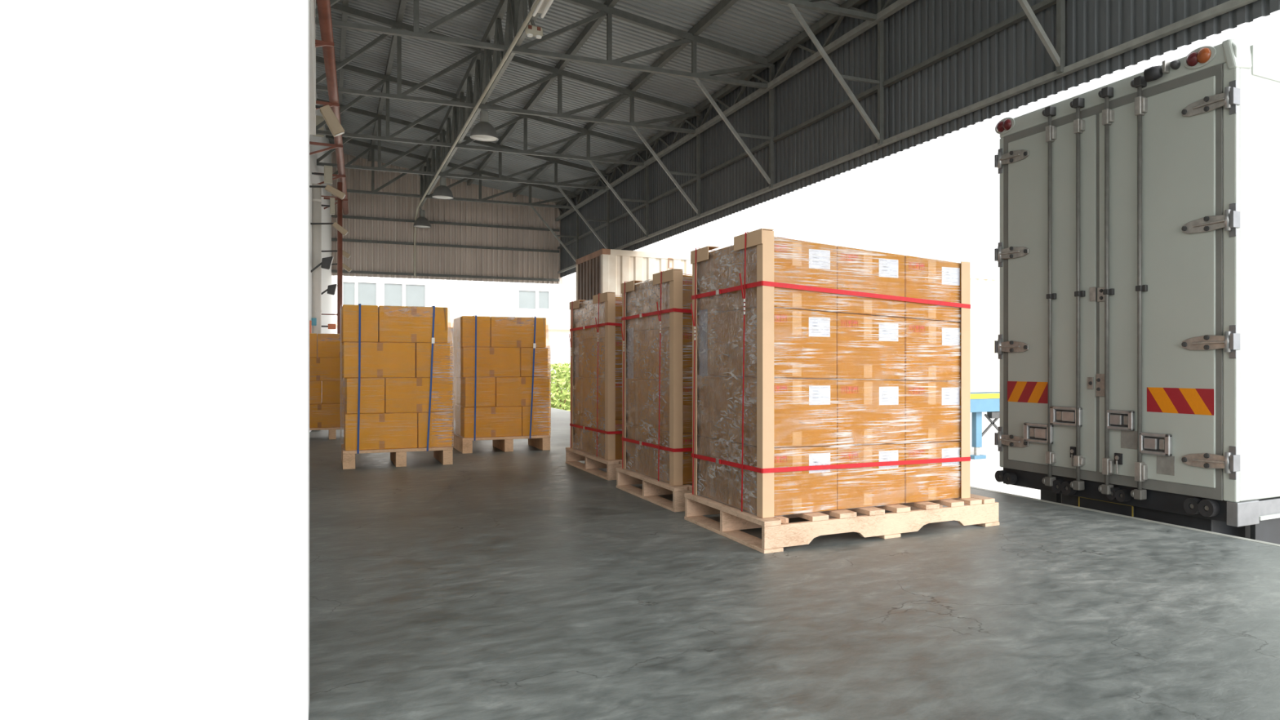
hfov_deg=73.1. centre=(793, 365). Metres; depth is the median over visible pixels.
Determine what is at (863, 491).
carton
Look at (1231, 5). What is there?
roof beam
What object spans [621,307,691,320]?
strap
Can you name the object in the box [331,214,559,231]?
trim
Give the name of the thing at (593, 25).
roof purlin
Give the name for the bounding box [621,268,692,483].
wrap
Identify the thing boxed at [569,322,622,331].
strap
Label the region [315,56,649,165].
roof truss
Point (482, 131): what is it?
dome lamp
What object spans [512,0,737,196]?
roof purlin
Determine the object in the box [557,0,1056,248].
roof beam
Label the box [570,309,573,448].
post
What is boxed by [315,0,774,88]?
roof truss
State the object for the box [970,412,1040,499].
ground
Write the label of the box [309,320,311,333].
sign
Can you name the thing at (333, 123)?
wall spotlight
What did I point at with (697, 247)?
strap
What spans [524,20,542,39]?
emergency light
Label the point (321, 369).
carton
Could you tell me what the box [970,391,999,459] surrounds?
trailer
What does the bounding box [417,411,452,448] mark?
carton
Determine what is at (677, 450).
strap
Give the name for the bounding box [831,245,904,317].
carton
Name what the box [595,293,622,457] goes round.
strap
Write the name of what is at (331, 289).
floodlight
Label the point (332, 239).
trim
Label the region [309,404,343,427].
carton
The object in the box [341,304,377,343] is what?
carton
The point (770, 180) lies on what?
brace
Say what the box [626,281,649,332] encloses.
carton
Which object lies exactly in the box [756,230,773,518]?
post
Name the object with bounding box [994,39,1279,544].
box truck
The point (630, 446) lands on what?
carton
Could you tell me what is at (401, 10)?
roof purlin
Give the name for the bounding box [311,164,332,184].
junction box
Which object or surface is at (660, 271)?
strap
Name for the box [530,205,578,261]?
brace
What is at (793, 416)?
carton
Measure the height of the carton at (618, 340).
0.449 m
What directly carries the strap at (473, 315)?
attached to the wrap at (548, 340)
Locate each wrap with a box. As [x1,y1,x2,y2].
[339,306,453,446]
[452,317,551,435]
[569,292,622,458]
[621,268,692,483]
[690,228,960,513]
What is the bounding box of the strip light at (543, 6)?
[530,0,553,17]
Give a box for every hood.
[324,184,345,199]
[332,222,347,235]
[342,249,350,258]
[342,262,351,272]
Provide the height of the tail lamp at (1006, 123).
0.108 m
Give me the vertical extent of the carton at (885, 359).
0.467 m
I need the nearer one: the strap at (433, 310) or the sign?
the strap at (433, 310)
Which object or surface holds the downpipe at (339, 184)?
attached to the wall at (157, 166)
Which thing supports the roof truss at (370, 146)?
attached to the wall at (157, 166)
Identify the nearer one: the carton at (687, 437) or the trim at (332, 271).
the carton at (687, 437)
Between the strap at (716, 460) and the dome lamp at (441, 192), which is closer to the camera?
the strap at (716, 460)
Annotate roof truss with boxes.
[315,0,701,133]
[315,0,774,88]
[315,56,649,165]
[316,97,610,190]
[325,134,579,208]
[418,0,539,207]
[555,0,915,221]
[762,0,884,21]
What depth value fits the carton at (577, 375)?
10.10 m
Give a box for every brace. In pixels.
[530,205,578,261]
[555,185,609,248]
[587,160,648,237]
[631,125,700,217]
[693,77,773,188]
[787,3,884,145]
[1017,0,1065,73]
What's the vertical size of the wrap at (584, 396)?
1.777 m
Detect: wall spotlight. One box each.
[309,184,345,199]
[310,222,348,235]
[315,104,344,137]
[321,249,351,258]
[331,262,351,272]
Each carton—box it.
[309,333,317,357]
[309,357,342,381]
[309,381,321,404]
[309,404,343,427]
[317,333,342,357]
[321,380,345,404]
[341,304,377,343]
[342,342,415,377]
[343,410,417,450]
[345,377,384,413]
[377,305,447,342]
[384,377,452,413]
[415,342,449,377]
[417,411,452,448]
[453,315,490,347]
[453,346,519,377]
[453,376,456,395]
[453,395,457,418]
[455,404,521,437]
[456,376,495,407]
[488,316,546,347]
[495,376,549,406]
[520,347,547,377]
[521,405,549,435]
[573,301,591,340]
[573,413,591,453]
[574,337,578,377]
[590,296,622,338]
[590,337,622,378]
[590,377,622,419]
[590,416,622,459]
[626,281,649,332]
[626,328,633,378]
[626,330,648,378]
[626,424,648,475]
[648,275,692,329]
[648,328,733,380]
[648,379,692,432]
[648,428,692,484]
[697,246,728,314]
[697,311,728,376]
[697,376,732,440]
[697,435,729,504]
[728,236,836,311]
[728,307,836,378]
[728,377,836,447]
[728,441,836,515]
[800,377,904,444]
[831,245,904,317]
[835,312,904,379]
[835,443,904,509]
[879,379,960,442]
[902,255,960,322]
[903,440,960,502]
[904,318,960,381]
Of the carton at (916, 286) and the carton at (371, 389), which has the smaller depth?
the carton at (916, 286)
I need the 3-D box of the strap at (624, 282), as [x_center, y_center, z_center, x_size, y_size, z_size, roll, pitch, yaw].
[-0.921,0.097,8.547,1.694,1.806,0.090,0,0,-29]
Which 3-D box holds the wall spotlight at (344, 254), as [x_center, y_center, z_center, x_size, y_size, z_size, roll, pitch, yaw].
[-9.537,-2.326,17.584,0.562,0.178,0.116,0,0,-38]
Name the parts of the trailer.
landing leg, leg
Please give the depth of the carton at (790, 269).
5.69 m
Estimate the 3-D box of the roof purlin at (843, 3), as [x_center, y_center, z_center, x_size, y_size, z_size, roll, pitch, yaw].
[-0.094,-4.355,11.612,0.070,0.110,26.200,0,0,-29]
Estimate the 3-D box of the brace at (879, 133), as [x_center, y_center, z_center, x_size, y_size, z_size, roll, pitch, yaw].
[0.476,-3.242,9.407,1.196,1.443,0.054,0,0,-24]
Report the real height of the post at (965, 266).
1.765 m
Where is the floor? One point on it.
(492, 583)
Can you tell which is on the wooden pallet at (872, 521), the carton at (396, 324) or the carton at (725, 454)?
the carton at (725, 454)
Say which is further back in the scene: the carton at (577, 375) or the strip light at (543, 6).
the carton at (577, 375)
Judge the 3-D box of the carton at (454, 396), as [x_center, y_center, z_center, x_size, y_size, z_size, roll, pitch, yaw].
[-6.769,0.776,15.934,0.760,0.421,0.982,0,0,-29]
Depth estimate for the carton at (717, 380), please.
6.25 m
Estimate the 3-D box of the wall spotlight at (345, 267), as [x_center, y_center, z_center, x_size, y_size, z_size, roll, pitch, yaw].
[-10.564,-2.282,19.650,0.496,0.206,0.102,0,0,-39]
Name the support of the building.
on the ground
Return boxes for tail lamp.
[995,120,1004,132]
[1002,119,1011,130]
[1186,52,1198,66]
[1196,47,1211,63]
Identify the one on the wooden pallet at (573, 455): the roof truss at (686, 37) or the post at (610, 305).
the post at (610, 305)
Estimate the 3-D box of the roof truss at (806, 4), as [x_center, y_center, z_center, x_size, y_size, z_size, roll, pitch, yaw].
[-1.636,-4.579,8.463,5.830,1.312,0.080,0,0,-24]
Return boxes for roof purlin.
[337,0,348,121]
[368,0,407,160]
[466,0,618,186]
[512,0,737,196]
[556,0,866,205]
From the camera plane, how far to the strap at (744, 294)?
5.70 m
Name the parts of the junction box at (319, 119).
lid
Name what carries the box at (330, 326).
attached to the wall at (157, 166)
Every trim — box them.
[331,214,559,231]
[331,238,559,253]
[331,269,559,281]
[551,407,1279,546]
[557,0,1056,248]
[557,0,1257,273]
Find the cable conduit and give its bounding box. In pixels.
[413,0,539,276]
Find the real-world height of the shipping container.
3.070 m
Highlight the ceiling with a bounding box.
[315,0,847,203]
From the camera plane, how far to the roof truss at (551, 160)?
17.60 m
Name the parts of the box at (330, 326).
lid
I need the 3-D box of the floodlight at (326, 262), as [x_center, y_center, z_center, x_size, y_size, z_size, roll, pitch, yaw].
[-8.631,-1.837,15.439,0.376,0.307,0.176,0,0,-29]
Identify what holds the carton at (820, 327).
on the carton at (793, 416)
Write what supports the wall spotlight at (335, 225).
attached to the wall at (157, 166)
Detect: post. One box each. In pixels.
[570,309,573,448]
[604,293,615,460]
[622,292,626,469]
[669,270,683,485]
[692,262,697,495]
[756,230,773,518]
[960,261,970,498]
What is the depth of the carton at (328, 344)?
13.65 m
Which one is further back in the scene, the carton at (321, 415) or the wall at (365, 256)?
the wall at (365, 256)
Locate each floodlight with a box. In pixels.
[311,256,333,272]
[321,284,337,294]
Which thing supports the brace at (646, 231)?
attached to the roof truss at (887, 10)
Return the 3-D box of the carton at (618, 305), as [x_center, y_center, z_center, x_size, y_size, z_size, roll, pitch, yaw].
[-1.907,-0.507,9.411,0.527,0.454,0.743,0,0,-29]
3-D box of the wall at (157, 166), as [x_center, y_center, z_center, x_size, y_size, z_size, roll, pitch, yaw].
[-10.684,-2.400,10.198,9.208,7.200,21.800,0,0,-29]
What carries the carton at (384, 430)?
on the wooden pallet at (444, 455)
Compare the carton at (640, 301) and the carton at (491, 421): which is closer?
the carton at (640, 301)
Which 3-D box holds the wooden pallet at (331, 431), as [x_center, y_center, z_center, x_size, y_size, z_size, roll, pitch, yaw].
[-7.694,1.105,14.031,1.057,0.191,0.989,0,0,-29]
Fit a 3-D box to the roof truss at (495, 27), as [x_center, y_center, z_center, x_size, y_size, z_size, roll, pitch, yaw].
[-4.785,-4.449,12.955,0.080,0.927,19.300,0,0,-29]
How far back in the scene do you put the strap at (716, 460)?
5.87 m
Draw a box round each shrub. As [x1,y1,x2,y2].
[551,361,570,411]
[552,367,570,409]
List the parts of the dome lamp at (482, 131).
lamp shade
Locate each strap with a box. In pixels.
[356,303,360,453]
[426,306,435,451]
[473,315,476,440]
[529,316,536,438]
[568,301,584,436]
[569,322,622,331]
[569,423,622,434]
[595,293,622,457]
[620,281,639,468]
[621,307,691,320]
[621,437,692,452]
[656,271,691,480]
[690,247,714,494]
[691,280,970,308]
[691,453,970,473]
[739,231,947,511]
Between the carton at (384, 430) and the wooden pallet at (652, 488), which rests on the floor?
the wooden pallet at (652, 488)
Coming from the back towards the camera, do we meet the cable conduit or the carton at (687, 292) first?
the cable conduit
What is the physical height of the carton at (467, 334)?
0.423 m
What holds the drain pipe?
attached to the wall at (157, 166)
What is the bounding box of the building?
[334,222,799,399]
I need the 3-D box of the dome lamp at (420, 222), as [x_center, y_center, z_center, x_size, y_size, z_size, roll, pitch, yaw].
[-9.349,-3.722,21.245,0.407,0.507,0.407,0,0,-29]
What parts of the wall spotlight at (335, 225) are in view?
arm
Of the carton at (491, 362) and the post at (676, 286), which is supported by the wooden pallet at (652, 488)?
the post at (676, 286)
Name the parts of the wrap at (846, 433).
edge guard, edge guard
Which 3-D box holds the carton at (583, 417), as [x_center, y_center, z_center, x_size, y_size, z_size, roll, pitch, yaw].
[-2.272,0.793,10.068,0.528,0.422,0.737,0,0,-29]
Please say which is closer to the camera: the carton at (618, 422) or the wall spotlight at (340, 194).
the carton at (618, 422)
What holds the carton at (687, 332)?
on the carton at (687, 384)
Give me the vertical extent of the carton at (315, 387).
0.372 m
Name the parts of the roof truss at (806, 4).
post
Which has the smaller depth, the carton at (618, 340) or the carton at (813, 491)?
the carton at (813, 491)
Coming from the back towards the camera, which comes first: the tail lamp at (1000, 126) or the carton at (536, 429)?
the carton at (536, 429)
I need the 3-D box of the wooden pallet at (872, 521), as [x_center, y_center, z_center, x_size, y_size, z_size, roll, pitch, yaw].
[0.343,1.097,6.452,1.980,0.205,1.378,0,0,-29]
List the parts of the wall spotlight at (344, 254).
arm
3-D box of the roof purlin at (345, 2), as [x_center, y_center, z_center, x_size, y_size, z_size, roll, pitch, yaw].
[-4.729,-5.203,9.041,0.070,0.110,26.200,0,0,-29]
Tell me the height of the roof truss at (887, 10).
0.435 m
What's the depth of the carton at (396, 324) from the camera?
10.05 m
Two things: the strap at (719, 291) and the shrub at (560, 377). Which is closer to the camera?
the strap at (719, 291)
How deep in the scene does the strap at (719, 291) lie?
5.87 m
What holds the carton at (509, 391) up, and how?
on the carton at (536, 429)
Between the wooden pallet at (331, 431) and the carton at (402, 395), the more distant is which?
the wooden pallet at (331, 431)
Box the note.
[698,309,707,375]
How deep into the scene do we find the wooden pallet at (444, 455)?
9.99 m
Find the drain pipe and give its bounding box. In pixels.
[309,0,348,214]
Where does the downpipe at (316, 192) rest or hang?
attached to the wall at (157, 166)
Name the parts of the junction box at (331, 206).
lid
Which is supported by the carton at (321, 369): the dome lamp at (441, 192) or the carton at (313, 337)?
the carton at (313, 337)
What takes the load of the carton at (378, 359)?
on the carton at (371, 389)
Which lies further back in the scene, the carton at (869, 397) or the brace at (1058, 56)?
the brace at (1058, 56)
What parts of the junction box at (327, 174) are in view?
lid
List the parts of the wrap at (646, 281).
edge guard, edge guard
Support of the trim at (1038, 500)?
attached to the floor
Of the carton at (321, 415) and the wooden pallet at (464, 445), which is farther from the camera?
the carton at (321, 415)
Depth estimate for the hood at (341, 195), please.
13.17 m
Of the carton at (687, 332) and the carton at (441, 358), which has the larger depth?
the carton at (441, 358)
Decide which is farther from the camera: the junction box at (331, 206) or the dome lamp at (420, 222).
the dome lamp at (420, 222)
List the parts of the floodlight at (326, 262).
arm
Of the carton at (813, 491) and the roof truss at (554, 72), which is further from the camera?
the roof truss at (554, 72)
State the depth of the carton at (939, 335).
6.19 m
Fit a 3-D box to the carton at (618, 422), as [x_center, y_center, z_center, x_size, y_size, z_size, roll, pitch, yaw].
[-1.907,0.793,9.412,0.527,0.422,0.742,0,0,-29]
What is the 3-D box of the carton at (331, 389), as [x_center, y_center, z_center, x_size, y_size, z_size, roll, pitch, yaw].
[-7.511,0.441,14.108,0.653,0.372,0.873,0,0,-29]
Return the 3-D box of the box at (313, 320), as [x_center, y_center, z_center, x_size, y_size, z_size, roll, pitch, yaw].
[-8.724,-0.788,15.317,0.114,0.137,0.068,0,0,-29]
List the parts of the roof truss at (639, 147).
post, post, post, post, post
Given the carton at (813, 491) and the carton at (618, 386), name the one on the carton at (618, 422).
the carton at (618, 386)
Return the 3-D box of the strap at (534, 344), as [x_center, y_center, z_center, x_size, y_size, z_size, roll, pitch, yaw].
[-3.901,0.171,12.269,0.095,1.712,0.999,0,0,-29]
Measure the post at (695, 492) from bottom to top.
1.823 m
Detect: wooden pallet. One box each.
[309,426,343,439]
[341,444,453,469]
[453,433,550,453]
[565,447,622,480]
[615,466,692,511]
[684,493,999,553]
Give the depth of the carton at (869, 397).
5.92 m
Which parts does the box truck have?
post, reflector panel, handle frame, lock rod, chassis rail, door, handle frame, lock rod, lock plate, lock plate, lock plate, lock plate, lock rod, plate, handle frame, wear plate, lock rod, bumper frame, handle frame, door, wear plate, reflector panel, post, chassis rail, roof rail, rail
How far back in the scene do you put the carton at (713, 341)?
6.18 m
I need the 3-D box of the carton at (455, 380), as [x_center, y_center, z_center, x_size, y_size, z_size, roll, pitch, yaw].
[-6.405,0.356,16.102,0.726,0.413,0.969,0,0,-29]
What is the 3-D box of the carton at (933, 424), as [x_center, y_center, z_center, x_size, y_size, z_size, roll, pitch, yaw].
[0.904,0.339,6.451,0.545,0.456,0.569,0,0,-29]
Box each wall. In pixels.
[0,0,334,719]
[331,151,562,284]
[560,0,1279,277]
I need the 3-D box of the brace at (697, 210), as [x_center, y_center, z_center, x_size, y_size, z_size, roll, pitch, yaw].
[-2.128,-3.242,14.103,1.196,1.443,0.054,0,0,-24]
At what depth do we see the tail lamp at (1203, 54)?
6.29 m
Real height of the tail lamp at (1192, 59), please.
0.104 m
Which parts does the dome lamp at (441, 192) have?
lamp shade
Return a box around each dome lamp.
[413,207,431,228]
[431,175,453,199]
[470,108,498,142]
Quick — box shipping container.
[575,248,999,392]
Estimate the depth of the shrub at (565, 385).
37.93 m
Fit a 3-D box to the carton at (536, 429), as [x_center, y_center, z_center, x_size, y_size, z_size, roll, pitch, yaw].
[-3.850,0.783,12.282,0.367,0.415,0.928,0,0,-29]
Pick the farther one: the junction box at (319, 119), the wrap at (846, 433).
the junction box at (319, 119)
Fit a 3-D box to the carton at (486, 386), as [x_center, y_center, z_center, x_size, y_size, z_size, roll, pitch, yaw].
[-4.519,0.369,11.982,0.391,0.407,0.930,0,0,-29]
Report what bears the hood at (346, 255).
attached to the wall spotlight at (344, 254)
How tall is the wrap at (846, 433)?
1.880 m
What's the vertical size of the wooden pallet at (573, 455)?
0.194 m
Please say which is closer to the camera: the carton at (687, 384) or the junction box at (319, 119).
the carton at (687, 384)
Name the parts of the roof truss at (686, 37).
post, post, post, post, post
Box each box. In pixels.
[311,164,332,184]
[311,317,316,325]
[313,115,324,137]
[321,197,334,214]
[321,324,335,328]
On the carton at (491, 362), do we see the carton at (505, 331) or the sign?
the carton at (505, 331)
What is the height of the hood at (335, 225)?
0.225 m
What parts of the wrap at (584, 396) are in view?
edge guard, edge guard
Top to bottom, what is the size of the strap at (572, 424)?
0.042 m
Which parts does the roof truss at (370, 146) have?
post, post, post, post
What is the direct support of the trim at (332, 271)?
attached to the wall at (365, 256)
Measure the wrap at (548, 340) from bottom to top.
1.667 m
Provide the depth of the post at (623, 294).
8.15 m
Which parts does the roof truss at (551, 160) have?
post, post, post, post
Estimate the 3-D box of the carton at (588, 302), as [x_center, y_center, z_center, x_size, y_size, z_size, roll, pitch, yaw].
[-2.271,-0.507,10.067,0.528,0.454,0.739,0,0,-29]
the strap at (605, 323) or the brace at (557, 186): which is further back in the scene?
the brace at (557, 186)
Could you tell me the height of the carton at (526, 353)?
0.409 m
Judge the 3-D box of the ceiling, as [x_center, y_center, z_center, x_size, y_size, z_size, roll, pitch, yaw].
[-2.643,-4.940,9.712,7.400,1.216,29.549,0,0,-29]
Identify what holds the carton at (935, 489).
on the wooden pallet at (872, 521)
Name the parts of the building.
pane, pane, pane, pane, pane, pane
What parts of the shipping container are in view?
corner post, rail, corner post, rail, rail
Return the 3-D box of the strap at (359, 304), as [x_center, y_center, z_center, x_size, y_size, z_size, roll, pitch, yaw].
[-5.284,0.155,10.227,0.041,1.738,1.014,0,0,-29]
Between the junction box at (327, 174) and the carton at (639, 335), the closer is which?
the carton at (639, 335)
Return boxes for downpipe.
[311,183,321,334]
[321,182,342,333]
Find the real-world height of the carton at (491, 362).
0.409 m
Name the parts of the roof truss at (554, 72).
post, post, post, post, post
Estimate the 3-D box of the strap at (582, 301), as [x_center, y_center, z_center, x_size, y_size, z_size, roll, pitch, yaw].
[-1.974,0.112,10.583,1.668,1.782,0.101,0,0,-29]
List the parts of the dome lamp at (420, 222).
lamp shade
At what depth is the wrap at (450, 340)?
10.31 m
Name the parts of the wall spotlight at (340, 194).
arm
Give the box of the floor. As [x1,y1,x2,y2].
[308,408,1279,719]
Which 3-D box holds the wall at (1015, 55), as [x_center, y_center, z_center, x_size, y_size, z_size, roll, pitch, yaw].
[0.463,-3.410,10.800,0.028,2.020,28.440,0,0,-29]
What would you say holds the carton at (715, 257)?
on the carton at (713, 341)
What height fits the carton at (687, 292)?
0.460 m
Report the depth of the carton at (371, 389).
9.86 m

